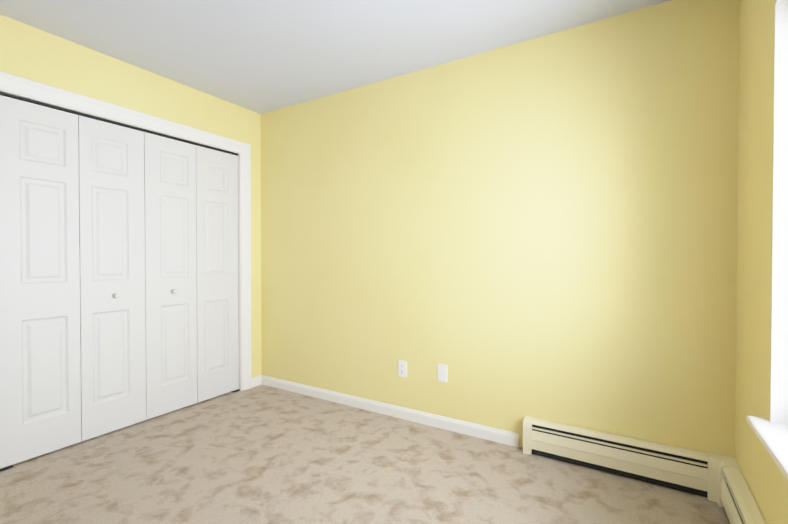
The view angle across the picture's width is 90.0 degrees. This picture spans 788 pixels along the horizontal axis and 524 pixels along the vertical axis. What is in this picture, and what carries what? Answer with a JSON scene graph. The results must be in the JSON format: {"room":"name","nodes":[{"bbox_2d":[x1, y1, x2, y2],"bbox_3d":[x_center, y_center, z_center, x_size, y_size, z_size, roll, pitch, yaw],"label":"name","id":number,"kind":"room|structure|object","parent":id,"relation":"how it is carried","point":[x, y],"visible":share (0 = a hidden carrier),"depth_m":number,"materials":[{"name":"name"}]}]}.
{"room":"empty bedroom","nodes":[
{"label":"empty bedroom","id":0,"kind":"room"},
{"bbox_2d":[0,14,261,377],"bbox_3d":[-1.712,-0.104,2.848,0.120,2.440,1.760,0,1,31],"label":"wall","id":1,"kind":"structure","parent":0,"point":[34,54],"depth_m":2.68,"materials":[{"name":"yellow paint"}]},
{"bbox_2d":[0,95,80,468],"bbox_3d":[-2.042,0.107,2.269,0.035,2.008,0.377,0,1,31],"label":"closet door","id":2,"kind":"structure","parent":1,"relation":"in","point":[40,380],"depth_m":2.25,"materials":[{"name":"white wood"}]},
{"bbox_2d":[78,115,145,440],"bbox_3d":[-1.846,0.103,2.593,0.035,2.008,0.377,0,1,31],"label":"closet door","id":3,"kind":"structure","parent":1,"relation":"in","point":[112,263],"depth_m":2.57,"materials":[{"name":"white wood"}]},
{"bbox_2d":[0,92,237,155],"bbox_3d":[-1.747,-0.914,2.743,0.042,0.012,1.512,0,1,31],"label":"track rail","id":4,"kind":"object","parent":1,"relation":"attached to","point":[89,116],"visible":0.78,"depth_m":2.53,"materials":[{"name":"grey metal"}]},
{"bbox_2d":[0,71,251,390],"bbox_3d":[-1.758,0.088,2.773,0.120,2.058,1.540,0,1,31],"label":"door frame","id":5,"kind":"structure","parent":1,"relation":"attached to","point":[239,261],"depth_m":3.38,"materials":[{"name":"white wood"}]},
{"bbox_2d":[144,132,196,419],"bbox_3d":[-1.649,0.099,2.917,0.035,2.008,0.377,0,1,31],"label":"closet door","id":6,"kind":"structure","parent":1,"relation":"in","point":[170,259],"depth_m":2.90,"materials":[{"name":"white wood"}]},
{"bbox_2d":[196,145,238,402],"bbox_3d":[-1.453,0.095,3.241,0.035,2.008,0.377,0,1,31],"label":"closet door","id":7,"kind":"structure","parent":1,"relation":"in","point":[217,270],"depth_m":3.22,"materials":[{"name":"white wood"}]},
{"bbox_2d":[0,0,670,113],"bbox_3d":[-1.165,-1.328,1.063,4.250,0.050,4.520,0,1,31],"label":"ceiling","id":8,"kind":"structure","parent":0,"point":[261,56],"depth_m":2.27,"materials":[{"name":"white paint"}]},
{"bbox_2d":[0,384,728,523],"bbox_3d":[-1.165,1.162,1.093,4.250,0.050,4.520,0,1,31],"label":"floor","id":9,"kind":"structure","parent":0,"point":[261,454],"depth_m":2.05,"materials":[{"name":"carpet"}]},
{"bbox_2d":[0,465,12,471],"bbox_3d":[-2.119,1.119,2.144,0.048,0.010,0.060,0,1,31],"label":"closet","id":10,"kind":"object","parent":9,"relation":"on","point":[6,468],"visible":0.67,"depth_m":2.14,"materials":[{"name":"grey metal"}]},
{"bbox_2d":[523,416,707,497],"bbox_3d":[1.141,1.026,2.117,0.860,0.198,0.069,0,1,31],"label":"heater","id":11,"kind":"object","parent":9,"relation":"on","point":[676,468],"visible":0.94,"depth_m":2.07,"materials":[{"name":"beige metal"}]},
{"bbox_2d":[706,452,739,507],"bbox_3d":[1.542,1.028,1.853,0.106,0.200,0.106,0,1,31],"label":"heater","id":12,"kind":"object","parent":9,"relation":"on","point":[717,463],"visible":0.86,"depth_m":1.85,"materials":[{"name":"beige metal"}]},
{"bbox_2d":[721,467,766,523],"bbox_3d":[0.963,1.041,0.862,0.069,0.198,2.195,0,1,31],"label":"heater","id":13,"kind":"object","parent":9,"relation":"on","point":[740,505],"visible":1,"depth_m":1.61,"materials":[{"name":"beige metal"}]},
{"bbox_2d":[261,0,739,457],"bbox_3d":[-0.032,-0.105,2.946,4.250,2.440,0.150,0,1,31],"label":"wall","id":14,"kind":"structure","parent":0,"point":[512,236],"depth_m":2.35,"materials":[{"name":"yellow paint"}]},
{"bbox_2d":[252,375,518,446],"bbox_3d":[-0.254,1.075,2.937,2.295,0.080,0.120,0,1,31],"label":"baseboard","id":15,"kind":"structure","parent":14,"relation":"attached to","point":[475,430],"depth_m":2.82,"materials":[{"name":"white wood"}]},
{"bbox_2d":[398,360,406,377],"bbox_3d":[0.059,0.761,2.808,0.070,0.115,0.008,0,1,31],"label":"duplex electrical outlet","id":16,"kind":"object","parent":14,"relation":"attached to","point":[402,368],"visible":1,"depth_m":2.80,"materials":[{"name":"white plastic"}]},
{"bbox_2d":[438,364,446,381],"bbox_3d":[0.324,0.747,2.647,0.070,0.115,0.007,0,1,31],"label":"electrical outlet","id":17,"kind":"object","parent":14,"relation":"attached to","point":[442,372],"visible":1,"depth_m":2.64,"materials":[{"name":"white plastic"}]},
{"bbox_2d":[735,0,787,523],"bbox_3d":[1.271,-0.083,1.142,0.150,2.440,1.582,0,1,31],"label":"wall","id":18,"kind":"structure","parent":0,"point":[755,185],"depth_m":1.57,"materials":[{"name":"yellow paint"}]},
{"bbox_2d":[746,415,787,480],"bbox_3d":[1.092,0.584,0.941,0.180,0.030,1.083,0,1,31],"label":"window sill","id":19,"kind":"structure","parent":18,"relation":"on","point":[772,437],"depth_m":1.27,"materials":[{"name":"white wood"}]},
{"bbox_2d":[770,0,787,424],"bbox_3d":[1.133,-0.152,0.914,0.150,1.502,1.025,0,1,31],"label":"window","id":20,"kind":"structure","parent":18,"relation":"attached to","point":[779,356],"depth_m":1.37,"materials":[{"name":"white"}]}
]}

